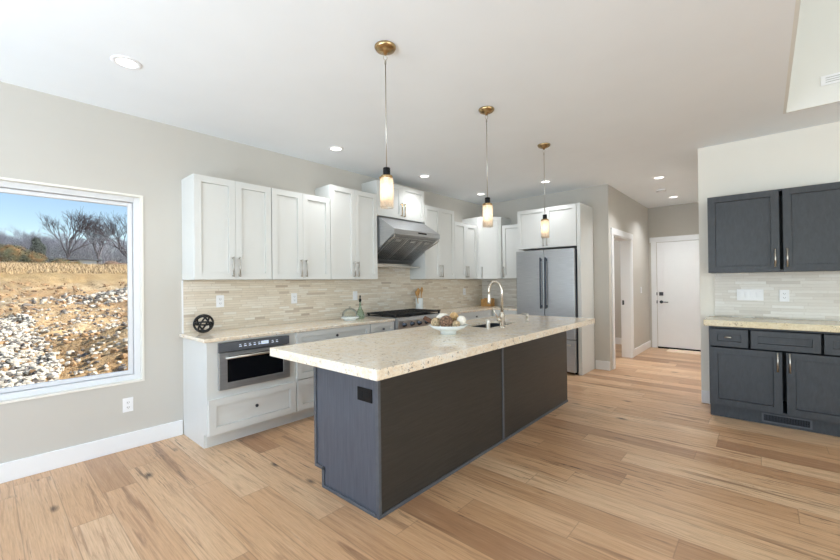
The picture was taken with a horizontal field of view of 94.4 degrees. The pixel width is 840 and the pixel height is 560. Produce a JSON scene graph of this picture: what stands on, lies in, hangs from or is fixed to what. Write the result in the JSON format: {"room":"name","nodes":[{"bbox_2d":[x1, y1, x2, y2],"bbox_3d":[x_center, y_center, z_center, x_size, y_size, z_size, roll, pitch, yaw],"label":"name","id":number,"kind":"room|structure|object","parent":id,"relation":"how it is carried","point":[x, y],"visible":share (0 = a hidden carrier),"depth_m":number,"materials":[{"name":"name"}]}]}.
{"room":"kitchen","nodes":[
{"label":"kitchen","id":0,"kind":"room"},
{"bbox_2d":[0,81,480,463],"bbox_3d":[-1.895,0.005,3.998,0.170,2.800,9.270,-1,0,42],"label":"wall","id":1,"kind":"structure","parent":0,"point":[46,138],"depth_m":3.31,"materials":[{"name":"beige paint"}]},
{"bbox_2d":[0,177,144,404],"bbox_3d":[-3.100,0.074,2.595,0.126,1.585,2.072,-1,0,42],"label":"window","id":2,"kind":"structure","parent":1,"relation":"in","point":[135,372],"depth_m":3.22,"materials":[{"name":"paint"}]},
{"bbox_2d":[0,420,182,483],"bbox_3d":[-3.482,1.345,2.043,0.016,0.135,3.990,-1,0,42],"label":"baseboard","id":3,"kind":"structure","parent":1,"relation":"attached to","point":[32,465],"depth_m":3.02,"materials":[{"name":"white paint"}]},
{"bbox_2d":[123,397,132,412],"bbox_3d":[-2.433,1.040,3.238,0.009,0.116,0.072,-1,0,42],"label":"wall outlet","id":4,"kind":"object","parent":1,"relation":"attached to","point":[127,402],"visible":1,"depth_m":3.23,"materials":[{"name":"white plastic"}]},
{"bbox_2d":[182,280,183,333],"bbox_3d":[-2.168,0.246,3.548,0.013,0.484,0.010,-1,0,42],"label":"trim","id":5,"kind":"structure","parent":1,"relation":"attached to","point":[182,280],"depth_m":3.54,"materials":[{"name":"white paint"}]},
{"bbox_2d":[216,295,223,306],"bbox_3d":[-1.946,0.207,3.785,0.009,0.116,0.072,-1,0,42],"label":"wall outlet","id":6,"kind":"object","parent":1,"relation":"attached to","point":[219,298],"visible":1,"depth_m":3.78,"materials":[{"name":"white plastic"}]},
{"bbox_2d":[181,174,271,279],"bbox_3d":[-1.818,-0.463,3.707,0.340,0.920,0.706,-1,0,42],"label":"upper cabinet","id":7,"kind":"object","parent":1,"relation":"attached to","point":[226,224],"visible":1,"depth_m":3.56,"materials":[{"name":"white paint"}]},
{"bbox_2d":[291,293,296,303],"bbox_3d":[-1.418,0.207,4.382,0.009,0.116,0.072,-1,0,42],"label":"wall outlet","id":8,"kind":"object","parent":1,"relation":"attached to","point":[293,295],"visible":1,"depth_m":4.37,"materials":[{"name":"white plastic"}]},
{"bbox_2d":[270,188,330,279],"bbox_3d":[-1.349,-0.465,4.237,0.340,0.920,0.701,-1,0,42],"label":"upper cabinet","id":9,"kind":"object","parent":1,"relation":"attached to","point":[300,222],"visible":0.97,"depth_m":4.11,"materials":[{"name":"white paint"}]},
{"bbox_2d":[183,268,481,332],"bbox_3d":[-0.502,-0.153,5.436,0.011,1.300,5.028,-1,0,42],"label":"backsplash","id":10,"kind":"structure","parent":1,"relation":"attached to","point":[247,303],"depth_m":4.55,"materials":[{"name":"tile"}]},
{"bbox_2d":[315,185,377,279],"bbox_3d":[-0.880,-0.547,4.768,0.340,1.080,0.712,-1,0,42],"label":"upper cabinet","id":11,"kind":"object","parent":1,"relation":"attached to","point":[353,213],"visible":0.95,"depth_m":4.64,"materials":[{"name":"white paint"}]},
{"bbox_2d":[353,291,357,299],"bbox_3d":[-0.838,0.204,5.035,0.010,0.116,0.072,-1,0,42],"label":"wall switch","id":12,"kind":"object","parent":1,"relation":"attached to","point":[354,292],"visible":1,"depth_m":5.03,"materials":[{"name":"white plastic"}]},
{"bbox_2d":[361,180,423,222],"bbox_3d":[-0.344,-1.054,5.383,0.340,0.453,0.916,-1,0,42],"label":"upper cabinet","id":13,"kind":"object","parent":1,"relation":"attached to","point":[408,202],"visible":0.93,"depth_m":5.29,"materials":[{"name":"white paint"}]},
{"bbox_2d":[377,216,439,267],"bbox_3d":[-0.234,-0.500,5.294,0.584,0.650,0.893,-1,0,42],"label":"range hood","id":14,"kind":"object","parent":1,"relation":"attached to","point":[400,243],"visible":0.91,"depth_m":5.18,"materials":[{"name":"silver metal"}]},
{"bbox_2d":[378,263,419,267],"bbox_3d":[-0.373,-0.204,5.412,0.212,0.062,0.883,-1,0,42],"label":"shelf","id":15,"kind":"object","parent":14,"relation":"attached to","point":[380,265],"depth_m":5.45,"materials":[{"name":"metal"}]},
{"bbox_2d":[410,205,454,278],"bbox_3d":[0.209,-0.553,5.996,0.340,1.080,0.724,-1,0,42],"label":"upper cabinet","id":16,"kind":"object","parent":1,"relation":"attached to","point":[437,262],"visible":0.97,"depth_m":5.88,"materials":[{"name":"white paint"}]},
{"bbox_2d":[454,221,476,278],"bbox_3d":[0.665,-0.475,6.509,0.340,0.920,0.644,-1,0,42],"label":"upper cabinet","id":17,"kind":"object","parent":1,"relation":"attached to","point":[465,235],"visible":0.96,"depth_m":6.40,"materials":[{"name":"white paint"}]},
{"bbox_2d":[462,217,509,278],"bbox_3d":[1.183,-0.549,6.886,0.619,1.060,0.618,-1,0,42],"label":"upper cabinet","id":18,"kind":"object","parent":1,"relation":"attached to","point":[489,240],"visible":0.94,"depth_m":6.65,"materials":[{"name":"white paint"}]},
{"bbox_2d":[0,0,839,207],"bbox_3d":[2.735,-1.542,1.671,10.285,0.160,11.940,-1,0,42],"label":"ceiling","id":19,"kind":"structure","parent":0,"point":[623,94],"depth_m":2.73,"materials":[{"name":"paint"}]},
{"bbox_2d":[110,55,141,69],"bbox_3d":[-1.892,-1.401,2.506,0.164,0.006,0.164,-1,0,42],"label":"recessed light","id":20,"kind":"object","parent":19,"relation":"in","point":[126,62],"visible":1,"depth_m":2.50,"materials":[{"name":"white plastic"}]},
{"bbox_2d":[115,58,136,67],"bbox_3d":[-1.892,-1.400,2.506,0.114,0.001,0.114,-1,0,42],"label":"diffuser","id":21,"kind":"object","parent":20,"relation":"attached to","point":[125,62],"depth_m":2.50,"materials":[{"name":"white plastic"}]},
{"bbox_2d":[328,146,343,151],"bbox_3d":[-0.898,-1.403,4.154,0.164,0.006,0.164,-1,0,42],"label":"recessed light","id":22,"kind":"object","parent":19,"relation":"in","point":[332,148],"visible":1,"depth_m":4.14,"materials":[{"name":"white plastic"}]},
{"bbox_2d":[331,147,340,150],"bbox_3d":[-0.898,-1.402,4.154,0.114,0.001,0.114,-1,0,42],"label":"diffuser","id":23,"kind":"object","parent":22,"relation":"attached to","point":[333,148],"depth_m":4.15,"materials":[{"name":"white plastic"}]},
{"bbox_2d":[374,40,395,208],"bbox_3d":[-0.207,-0.932,2.370,0.132,0.985,0.132,-1,0,42],"label":"pendant light","id":24,"kind":"object","parent":19,"relation":"hanging from","point":[383,47],"visible":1,"depth_m":2.34,"materials":[{"name":"gold metal"}]},
{"bbox_2d":[383,167,389,174],"bbox_3d":[-0.203,-0.659,2.369,0.044,0.052,0.044,-1,0,42],"label":"socket","id":25,"kind":"object","parent":24,"relation":"attached to","point":[386,170],"depth_m":2.35,"materials":[{"name":"black plastic"}]},
{"bbox_2d":[419,174,430,177],"bbox_3d":[0.063,-1.408,5.269,0.164,0.006,0.164,-1,0,42],"label":"recessed light","id":26,"kind":"object","parent":19,"relation":"in","point":[422,175],"visible":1,"depth_m":5.27,"materials":[{"name":"white plastic"}]},
{"bbox_2d":[478,106,493,227],"bbox_3d":[0.561,-0.935,3.247,0.132,0.985,0.132,-1,0,42],"label":"pendant light","id":27,"kind":"object","parent":19,"relation":"hanging from","point":[485,110],"visible":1,"depth_m":3.22,"materials":[{"name":"gold metal"}]},
{"bbox_2d":[537,143,549,237],"bbox_3d":[1.318,-0.939,4.113,0.132,0.985,0.132,-1,0,42],"label":"pendant light","id":28,"kind":"object","parent":19,"relation":"hanging from","point":[544,222],"visible":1,"depth_m":4.08,"materials":[{"name":"gold metal"}]},
{"bbox_2d":[0,344,839,559],"bbox_3d":[2.769,1.397,1.654,10.285,0.120,11.940,-1,0,42],"label":"floor","id":29,"kind":"structure","parent":0,"point":[634,465],"depth_m":2.47,"materials":[{"name":"brown wood"}]},
{"bbox_2d":[183,333,295,448],"bbox_3d":[-1.669,0.957,3.645,0.612,0.888,0.797,-1,0,42],"label":"base cabinet","id":30,"kind":"object","parent":29,"relation":"on","point":[212,417],"visible":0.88,"depth_m":3.38,"materials":[{"name":"white paint"}]},
{"bbox_2d":[218,335,289,390],"bbox_3d":[-1.627,0.727,3.612,0.556,0.390,0.640,-1,0,42],"label":"microwave","id":31,"kind":"object","parent":30,"relation":"in","point":[241,363],"visible":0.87,"depth_m":3.41,"materials":[{"name":"metal"}]},
{"bbox_2d":[179,316,394,342],"bbox_3d":[-1.245,0.495,4.141,0.599,0.030,2.168,-1,0,42],"label":"countertop","id":32,"kind":"structure","parent":30,"relation":"on","point":[258,331],"depth_m":3.79,"materials":[{"name":"beige stone"}]},
{"bbox_2d":[193,314,213,332],"bbox_3d":[-1.977,0.397,3.551,0.164,0.172,0.165,-1,0,6],"label":"orb","id":33,"kind":"object","parent":32,"relation":"on","point":[207,322],"visible":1,"depth_m":3.52,"materials":[{"name":"black metal"}]},
{"bbox_2d":[341,316,358,320],"bbox_3d":[-0.839,0.460,4.654,0.224,0.038,0.224,-1,0,42],"label":"cake stand","id":34,"kind":"object","parent":32,"relation":"on","point":[346,318],"visible":0.98,"depth_m":4.58,"materials":[{"name":"white ceramic"}]},
{"bbox_2d":[342,306,357,316],"bbox_3d":[-0.840,0.378,4.654,0.192,0.125,0.192,-1,0,42],"label":"glass dome","id":35,"kind":"object","parent":34,"relation":"on","point":[349,308],"visible":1,"depth_m":4.70,"materials":[{"name":"clear glass"}]},
{"bbox_2d":[292,324,369,421],"bbox_3d":[-1.090,0.953,4.298,0.612,0.888,0.943,-1,0,42],"label":"base cabinet","id":36,"kind":"object","parent":29,"relation":"on","point":[304,374],"visible":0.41,"depth_m":3.88,"materials":[{"name":"white paint"}]},
{"bbox_2d":[370,321,393,333],"bbox_3d":[-0.643,0.951,4.795,0.620,0.888,0.387,-1,0,42],"label":"base cabinet","id":37,"kind":"object","parent":29,"relation":"on","point":[385,326],"visible":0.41,"depth_m":4.61,"materials":[{"name":"white paint"}]},
{"bbox_2d":[366,309,440,329],"bbox_3d":[-0.180,0.907,5.258,0.675,0.970,0.902,-1,0,42],"label":"range","id":38,"kind":"object","parent":29,"relation":"on","point":[404,318],"visible":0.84,"depth_m":5.00,"materials":[{"name":"silver metal"}]},
{"bbox_2d":[366,312,440,318],"bbox_3d":[-0.202,0.466,5.275,0.608,0.044,0.892,-1,0,42],"label":"cooktop","id":39,"kind":"object","parent":38,"relation":"in","point":[395,315],"depth_m":5.04,"materials":[{"name":"black metal"}]},
{"bbox_2d":[314,331,567,519],"bbox_3d":[0.469,0.947,3.511,0.648,0.855,2.864,-1,0,42],"label":"kitchen island","id":40,"kind":"object","parent":29,"relation":"on","point":[380,445],"visible":0.84,"depth_m":2.60,"materials":[{"name":"grey wood"}]},
{"bbox_2d":[357,386,371,403],"bbox_3d":[-0.329,0.682,2.310,0.130,0.080,0.007,-1,0,42],"label":"outlet","id":41,"kind":"object","parent":40,"relation":"attached to","point":[364,393],"depth_m":2.31,"materials":[{"name":"black plastic"}]},
{"bbox_2d":[270,314,594,380],"bbox_3d":[0.496,0.490,3.628,1.113,0.058,3.415,-1,0,42],"label":"island countertop","id":42,"kind":"structure","parent":40,"relation":"on","point":[378,356],"depth_m":2.75,"materials":[{"name":"beige stone"}]},
{"bbox_2d":[429,323,467,334],"bbox_3d":[0.242,0.422,3.341,0.344,0.080,0.344,-1,0,42],"label":"pedestal bowl","id":43,"kind":"object","parent":42,"relation":"on","point":[443,330],"visible":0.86,"depth_m":3.24,"materials":[{"name":"white ceramic"}]},
{"bbox_2d":[423,316,431,323],"bbox_3d":[0.089,0.359,3.414,0.124,0.088,0.040,-1,0,13],"label":"wooden stick","id":44,"kind":"object","parent":43,"relation":"on","point":[425,318],"visible":0.6,"depth_m":3.40,"materials":[{"name":"brown wood"}]},
{"bbox_2d":[431,318,439,325],"bbox_3d":[0.137,0.367,3.337,0.087,0.088,0.087,-1,0,-15],"label":"decorative ball","id":45,"kind":"object","parent":43,"relation":"on","point":[435,321],"visible":0.74,"depth_m":3.31,"materials":[{"name":"beige wicker"}]},
{"bbox_2d":[439,315,452,326],"bbox_3d":[0.222,0.357,3.297,0.114,0.115,0.114,-1,0,1],"label":"decorative ball","id":46,"kind":"object","parent":43,"relation":"in","point":[445,321],"visible":0.84,"depth_m":3.26,"materials":[{"name":"brown wicker"}]},
{"bbox_2d":[449,312,458,320],"bbox_3d":[0.296,0.322,3.392,0.081,0.081,0.080,-1,0,12],"label":"decorative ball","id":47,"kind":"object","parent":43,"relation":"in","point":[453,315],"visible":0.7,"depth_m":3.36,"materials":[{"name":"beige wicker"}]},
{"bbox_2d":[452,320,459,326],"bbox_3d":[0.304,0.377,3.287,0.071,0.071,0.071,-1,0,35],"label":"decorative ball","id":48,"kind":"object","parent":43,"relation":"in","point":[455,323],"visible":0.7,"depth_m":3.26,"materials":[{"name":"beige wicker"}]},
{"bbox_2d":[457,316,465,325],"bbox_3d":[0.357,0.349,3.342,0.083,0.085,0.083,-1,0,42],"label":"decorative ball","id":49,"kind":"object","parent":43,"relation":"on","point":[461,319],"visible":0.89,"depth_m":3.31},
{"bbox_2d":[486,320,490,328],"bbox_3d":[0.647,0.418,3.684,0.048,0.083,0.048,-1,0,42],"label":"air gap cap","id":50,"kind":"object","parent":42,"relation":"on","point":[487,321],"visible":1,"depth_m":3.67,"materials":[{"name":"silver metal"}]},
{"bbox_2d":[471,323,507,327],"bbox_3d":[0.737,0.588,4.040,0.312,0.214,0.592,-1,0,42],"label":"sink","id":51,"kind":"object","parent":42,"relation":"in","point":[491,324],"visible":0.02,"depth_m":4.30,"materials":[{"name":"metal"}]},
{"bbox_2d":[487,280,505,326],"bbox_3d":[0.726,0.230,3.801,0.194,0.458,0.132,-1,0,42],"label":"faucet","id":52,"kind":"object","parent":42,"relation":"on","point":[501,318],"visible":1,"depth_m":3.77,"materials":[{"name":"silver metal"}]},
{"bbox_2d":[459,310,490,319],"bbox_3d":[0.678,0.944,6.287,0.620,0.888,0.897,-1,0,42],"label":"base cabinet","id":53,"kind":"object","parent":29,"relation":"on","point":[480,314],"visible":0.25,"depth_m":6.12,"materials":[{"name":"white paint"}]},
{"bbox_2d":[491,310,516,316],"bbox_3d":[1.345,0.939,6.731,1.028,0.888,0.646,-1,0,42],"label":"base cabinet","id":54,"kind":"object","parent":29,"relation":"on","point":[492,311],"visible":0.12,"depth_m":6.35,"materials":[{"name":"white paint"}]},
{"bbox_2d":[432,305,516,314],"bbox_3d":[0.897,0.482,6.234,1.030,0.030,1.981,-1,0,42],"label":"countertop","id":55,"kind":"structure","parent":54,"relation":"on","point":[458,310],"depth_m":6.28,"materials":[{"name":"beige stone"}]},
{"bbox_2d":[416,298,422,308],"bbox_3d":[-0.010,0.372,5.816,0.112,0.206,0.112,-1,0,42],"label":"utensil crock","id":56,"kind":"object","parent":55,"relation":"on","point":[419,305],"visible":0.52,"depth_m":5.77,"materials":[{"name":"white ceramic"}]},
{"bbox_2d":[481,298,494,305],"bbox_3d":[1.216,0.398,6.981,0.210,0.140,0.120,-1,0,42],"label":"wooden box","id":57,"kind":"object","parent":55,"relation":"on","point":[483,301],"visible":0.89,"depth_m":6.94,"materials":[{"name":"brown wood"}]},
{"bbox_2d":[516,248,578,373],"bbox_3d":[2.054,0.457,6.060,0.913,1.828,0.648,-1,0,42],"label":"refrigerator","id":58,"kind":"object","parent":29,"relation":"on","point":[547,285],"visible":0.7,"depth_m":5.78,"materials":[{"name":"metal"}]},
{"bbox_2d":[576,203,594,374],"bbox_3d":[2.474,0.125,5.791,0.053,2.478,0.549,-1,0,42],"label":"end panel","id":59,"kind":"object","parent":29,"relation":"on","point":[585,265],"visible":1,"depth_m":5.70,"materials":[{"name":"white paint"}]},
{"bbox_2d":[709,326,839,436],"bbox_3d":[3.422,0.892,3.648,1.100,0.898,0.526,-1,0,42],"label":"base cabinet","id":60,"kind":"object","parent":29,"relation":"on","point":[753,371],"visible":0.99,"depth_m":3.55,"materials":[{"name":"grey wood"}]},
{"bbox_2d":[703,316,839,332],"bbox_3d":[3.421,0.414,3.654,1.178,0.058,0.514,-1,0,42],"label":"countertop","id":61,"kind":"structure","parent":60,"relation":"on","point":[744,322],"depth_m":3.58,"materials":[{"name":"beige stone"}]},
{"bbox_2d":[762,412,812,429],"bbox_3d":[3.326,1.278,3.528,0.335,0.082,0.006,-1,0,42],"label":"vent","id":62,"kind":"object","parent":60,"relation":"attached to","point":[766,417],"visible":1,"depth_m":3.52,"materials":[{"name":"black plastic"}]},
{"bbox_2d":[481,184,612,370],"bbox_3d":[2.041,-0.026,6.623,2.240,2.800,0.120,-1,0,42],"label":"wall","id":63,"kind":"structure","parent":0,"point":[596,197],"depth_m":5.94,"materials":[{"name":"beige paint"}]},
{"bbox_2d":[482,279,516,305],"bbox_3d":[1.550,0.222,6.972,1.014,0.484,0.011,-1,0,42],"label":"backsplash","id":64,"kind":"structure","parent":63,"relation":"attached to","point":[509,286],"depth_m":7.00,"materials":[{"name":"tile"}]},
{"bbox_2d":[502,224,523,278],"bbox_3d":[1.652,-0.481,6.640,0.413,0.910,0.366,-1,0,42],"label":"upper cabinet","id":65,"kind":"object","parent":63,"relation":"attached to","point":[509,232],"visible":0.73,"depth_m":6.58,"materials":[{"name":"white paint"}]},
{"bbox_2d":[517,203,576,250],"bbox_3d":[2.080,-0.798,6.109,0.930,0.613,0.590,-1,0,42],"label":"upper cabinet","id":66,"kind":"object","parent":63,"relation":"attached to","point":[563,218],"visible":0.68,"depth_m":5.88,"materials":[{"name":"white paint"}]},
{"bbox_2d":[595,360,609,370],"bbox_3d":[2.771,1.294,5.891,0.210,0.135,0.016,-1,0,42],"label":"baseboard","id":67,"kind":"structure","parent":63,"relation":"attached to","point":[602,365],"depth_m":5.89,"materials":[{"name":"white paint"}]},
{"bbox_2d":[610,186,649,351],"bbox_3d":[3.717,-0.044,6.934,0.145,2.800,2.570,-1,0,42],"label":"wall","id":68,"kind":"structure","parent":0,"point":[628,215],"depth_m":7.16,"materials":[{"name":"beige paint"}]},
{"bbox_2d":[610,227,633,368],"bbox_3d":[3.278,0.279,6.430,0.185,2.160,1.270,-1,0,42],"label":"trim","id":69,"kind":"structure","parent":68,"relation":"attached to","point":[626,239],"depth_m":6.78,"materials":[{"name":"white paint"}]},
{"bbox_2d":[634,340,650,356],"bbox_3d":[4.204,1.286,7.338,0.016,0.135,1.330,-1,0,42],"label":"baseboard","id":70,"kind":"structure","parent":68,"relation":"attached to","point":[645,346],"depth_m":7.29,"materials":[{"name":"white paint"}]},
{"bbox_2d":[614,202,698,346],"bbox_3d":[6.680,-0.083,6.106,10.300,2.800,0.120,-1,0,42],"label":"wall","id":71,"kind":"structure","parent":0,"point":[682,219],"depth_m":7.72,"materials":[{"name":"beige paint"}]},
{"bbox_2d":[649,234,698,347],"bbox_3d":[5.064,0.243,7.443,1.140,2.200,0.024,-1,0,42],"label":"trim","id":72,"kind":"structure","parent":71,"relation":"attached to","point":[654,240],"depth_m":7.76,"materials":[{"name":"white paint"}]},
{"bbox_2d":[656,240,700,349],"bbox_3d":[5.044,0.284,7.429,0.912,2.060,0.070,-1,0,42],"label":"door","id":73,"kind":"structure","parent":71,"relation":"in","point":[678,272],"depth_m":7.50,"materials":[{"name":"white paint"}]},
{"bbox_2d":[658,346,700,351],"bbox_3d":[5.074,1.328,7.434,0.900,0.030,0.029,-1,0,42],"label":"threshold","id":74,"kind":"structure","parent":71,"relation":"attached to","point":[658,346],"depth_m":7.48,"materials":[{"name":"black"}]},
{"bbox_2d":[698,121,839,390],"bbox_3d":[6.791,-0.100,3.468,6.635,2.800,3.680,-1,0,42],"label":"wall","id":75,"kind":"structure","parent":0,"point":[810,155],"depth_m":3.98,"materials":[{"name":"paint"}]},
{"bbox_2d":[701,390,710,403],"bbox_3d":[3.139,1.280,4.241,0.110,0.135,0.016,-1,0,42],"label":"baseboard","id":76,"kind":"structure","parent":75,"relation":"attached to","point":[705,395],"depth_m":4.25,"materials":[{"name":"white paint"}]},
{"bbox_2d":[737,289,763,300],"bbox_3d":[3.397,0.154,3.997,0.205,0.114,0.010,-1,0,42],"label":"wall switch","id":77,"kind":"object","parent":75,"relation":"attached to","point":[742,294],"visible":1,"depth_m":3.99,"materials":[{"name":"white plastic"}]},
{"bbox_2d":[707,182,839,272],"bbox_3d":[3.450,-0.464,3.717,1.100,0.770,0.376,-1,0,42],"label":"wall cabinet","id":78,"kind":"object","parent":75,"relation":"attached to","point":[794,229],"visible":1,"depth_m":3.64,"materials":[{"name":"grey wood"}]},
{"bbox_2d":[715,271,839,320],"bbox_3d":[3.674,0.151,3.766,1.302,0.461,0.011,-1,0,42],"label":"backsplash","id":79,"kind":"structure","parent":75,"relation":"attached to","point":[815,295],"depth_m":3.83,"materials":[{"name":"tile"}]},
{"bbox_2d":[779,290,788,301],"bbox_3d":[3.589,0.155,3.828,0.072,0.116,0.009,-1,0,42],"label":"wall outlet","id":80,"kind":"object","parent":75,"relation":"attached to","point":[783,294],"visible":1,"depth_m":3.83,"materials":[{"name":"white plastic"}]},
{"bbox_2d":[783,0,839,113],"bbox_3d":[3.191,-2.330,-0.397,5.080,1.700,5.695,-1,0,42],"label":"ceiling recess","id":81,"kind":"structure","parent":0,"point":[815,40],"depth_m":3.26,"materials":[{"name":"paint"}]},
{"bbox_2d":[821,72,839,85],"bbox_3d":[3.496,-1.658,3.107,0.408,0.080,0.010,-1,0,42],"label":"air vent","id":82,"kind":"object","parent":81,"relation":"in","point":[832,78],"visible":1,"depth_m":3.20,"materials":[{"name":"white plastic"}]},
{"label":"outside","id":83,"kind":"structure","parent":0,"visible":0},
{"bbox_2d":[0,265,127,381],"bbox_3d":[-50.759,-0.875,63.488,151.840,8.402,71.700,-1,0,42],"label":"field","id":84,"kind":"structure","parent":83,"point":[80,280],"depth_m":14.66,"materials":[{"name":"beige soil"}]},
{"bbox_2d":[0,226,39,246],"bbox_3d":[-82.622,-7.141,81.075,9.380,9.503,8.220,-1,0,11],"label":"bare tree","id":85,"kind":"object","parent":84,"relation":"on","point":[16,231],"visible":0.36,"depth_m":79.93,"materials":[{"name":"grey plant"}]},
{"bbox_2d":[0,244,47,263],"bbox_3d":[-44.633,-2.878,40.428,3.329,3.135,8.656,-1,0,42],"label":"bush","id":86,"kind":"object","parent":84,"relation":"on","point":[11,253],"visible":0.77,"depth_m":41.36,"materials":[{"name":"green plant"}]},
{"bbox_2d":[0,229,47,250],"bbox_3d":[-76.918,-6.386,74.662,6.900,7.977,7.874,-1,0,42],"label":"bare tree","id":87,"kind":"object","parent":84,"relation":"on","point":[31,234],"visible":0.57,"depth_m":74.66,"materials":[{"name":"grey plant"}]},
{"bbox_2d":[15,236,55,254],"bbox_3d":[-78.041,-5.827,78.513,6.010,6.948,6.858,-1,0,39],"label":"bare tree","id":88,"kind":"object","parent":84,"relation":"on","point":[52,247],"visible":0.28,"depth_m":77.44,"materials":[{"name":"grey plant"}]},
{"bbox_2d":[29,237,48,262],"bbox_3d":[-50.676,-3.723,51.424,1.871,4.055,2.269,-1,0,42],"label":"cedar tree","id":89,"kind":"object","parent":84,"relation":"on","point":[38,246],"visible":0.54,"depth_m":51.23,"materials":[{"name":"plant"}]},
{"bbox_2d":[19,230,80,257],"bbox_3d":[-74.143,-6.522,78.240,7.338,8.484,8.374,-1,0,-1],"label":"bare tree","id":90,"kind":"object","parent":84,"relation":"on","point":[44,241],"visible":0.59,"depth_m":78.11,"materials":[{"name":"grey plant"}]},
{"bbox_2d":[26,233,77,257],"bbox_3d":[-77.336,-6.229,81.669,8.405,7.331,8.114,-1,0,42],"label":"bare tree","id":91,"kind":"object","parent":84,"relation":"on","point":[43,236],"visible":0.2,"depth_m":80.84,"materials":[{"name":"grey plant"}]},
{"bbox_2d":[45,237,73,255],"bbox_3d":[-76.398,-6.164,81.534,8.246,7.450,8.541,-1,0,35],"label":"bare tree","id":92,"kind":"object","parent":84,"relation":"on","point":[54,237],"visible":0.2,"depth_m":82.31,"materials":[{"name":"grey plant"}]},
{"bbox_2d":[0,261,126,273],"bbox_3d":[-33.980,-1.301,44.595,30.154,2.366,34.044,-1,0,42],"label":"dry grass","id":93,"kind":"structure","parent":84,"relation":"on","point":[16,266],"depth_m":32.91,"materials":[{"name":"beige plant"}]},
{"bbox_2d":[0,287,127,387],"bbox_3d":[-10.646,1.404,12.900,9.104,2.375,21.180,0,0,-40],"label":"rubble","id":94,"kind":"object","parent":84,"relation":"on","point":[7,351],"visible":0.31,"depth_m":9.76,"materials":[{"name":"stone"}]},
{"bbox_2d":[0,281,127,379],"bbox_3d":[-12.168,1.240,14.810,24.123,2.672,8.259,-1,0,42],"label":"clod","id":95,"kind":"object","parent":84,"relation":"on","point":[25,308],"visible":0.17,"depth_m":13.37,"materials":[{"name":"grey stone"}]},
{"bbox_2d":[49,258,82,263],"bbox_3d":[-47.388,-2.330,52.130,1.785,1.354,3.516,-1,0,42],"label":"bush","id":96,"kind":"object","parent":84,"relation":"on","point":[54,260],"visible":0.42,"depth_m":51.49,"materials":[{"name":"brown plant"}]},
{"bbox_2d":[45,230,86,250],"bbox_3d":[-80.264,-7.065,88.553,9.017,9.135,7.901,-1,0,-26],"label":"bare tree","id":97,"kind":"object","parent":84,"relation":"on","point":[46,230],"visible":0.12,"depth_m":87.50,"materials":[{"name":"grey plant"}]},
{"bbox_2d":[12,244,126,263],"bbox_3d":[-72.967,-4.956,85.118,22.078,5.205,51.724,-1,0,42],"label":"thicket","id":98,"kind":"object","parent":84,"relation":"on","point":[123,259],"visible":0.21,"depth_m":80.86,"materials":[{"name":"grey plant"}]},
{"bbox_2d":[50,234,90,258],"bbox_3d":[-72.453,-5.995,80.570,8.273,7.475,8.570,-1,0,22],"label":"bare tree","id":99,"kind":"object","parent":84,"relation":"on","point":[88,247],"visible":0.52,"depth_m":79.58,"materials":[{"name":"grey plant"}]},
{"bbox_2d":[48,258,102,264],"bbox_3d":[-54.966,-2.582,61.669,4.000,1.500,6.600,-1,0,42],"label":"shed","id":100,"kind":"object","parent":84,"relation":"on","point":[89,261],"visible":0.43,"depth_m":61.41,"materials":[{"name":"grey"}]},
{"bbox_2d":[38,207,113,257],"bbox_3d":[-63.495,-7.647,72.145,11.889,11.060,11.359,-1,0,42],"label":"bare tree","id":101,"kind":"object","parent":84,"relation":"on","point":[84,221],"visible":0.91,"depth_m":71.61,"materials":[{"name":"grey plant"}]},
{"bbox_2d":[60,240,105,258],"bbox_3d":[-70.547,-5.453,81.826,7.198,6.278,6.949,0,0,-31],"label":"bare tree","id":102,"kind":"object","parent":84,"relation":"on","point":[86,248],"visible":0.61,"depth_m":80.57,"materials":[{"name":"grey plant"}]},
{"bbox_2d":[68,220,120,263],"bbox_3d":[-64.438,-7.543,77.505,5.807,10.803,8.641,-1,0,42],"label":"bare tree","id":103,"kind":"object","parent":84,"relation":"on","point":[102,244],"visible":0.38,"depth_m":77.07,"materials":[{"name":"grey plant"}]},
{"bbox_2d":[80,236,126,260],"bbox_3d":[-69.901,-6.503,88.231,9.397,8.196,9.072,-1,0,12],"label":"bare tree","id":104,"kind":"object","parent":84,"relation":"on","point":[99,236],"visible":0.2,"depth_m":86.23,"materials":[{"name":"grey plant"}]},
{"bbox_2d":[81,210,126,257],"bbox_3d":[-53.442,-7.343,72.045,13.885,10.774,14.040,-1,0,42],"label":"bare tree","id":105,"kind":"object","parent":84,"relation":"on","point":[112,226],"visible":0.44,"depth_m":70.04,"materials":[{"name":"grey plant"}]},
{"bbox_2d":[91,239,126,262],"bbox_3d":[-67.495,-6.320,84.553,6.866,7.938,7.835,0,0,-37],"label":"bare tree","id":106,"kind":"object","parent":84,"relation":"on","point":[105,245],"visible":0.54,"depth_m":83.86,"materials":[{"name":"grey plant"}]},
{"bbox_2d":[104,260,126,264],"bbox_3d":[-46.266,-2.375,59.380,1.865,1.322,3.582,-1,0,42],"label":"bush","id":107,"kind":"object","parent":84,"relation":"on","point":[111,261],"visible":0.34,"depth_m":58.60,"materials":[{"name":"brown plant"}]},
{"bbox_2d":[105,238,126,261],"bbox_3d":[-70.146,-6.839,92.076,8.646,8.759,7.576,-1,0,25],"label":"bare tree","id":108,"kind":"object","parent":84,"relation":"on","point":[122,238],"visible":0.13,"depth_m":90.72,"materials":[{"name":"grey plant"}]},
{"bbox_2d":[111,238,126,255],"bbox_3d":[-66.133,-6.938,90.376,7.890,9.122,9.004,-1,0,2],"label":"bare tree","id":109,"kind":"object","parent":84,"relation":"on","point":[120,241],"visible":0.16,"depth_m":87.84,"materials":[{"name":"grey plant"}]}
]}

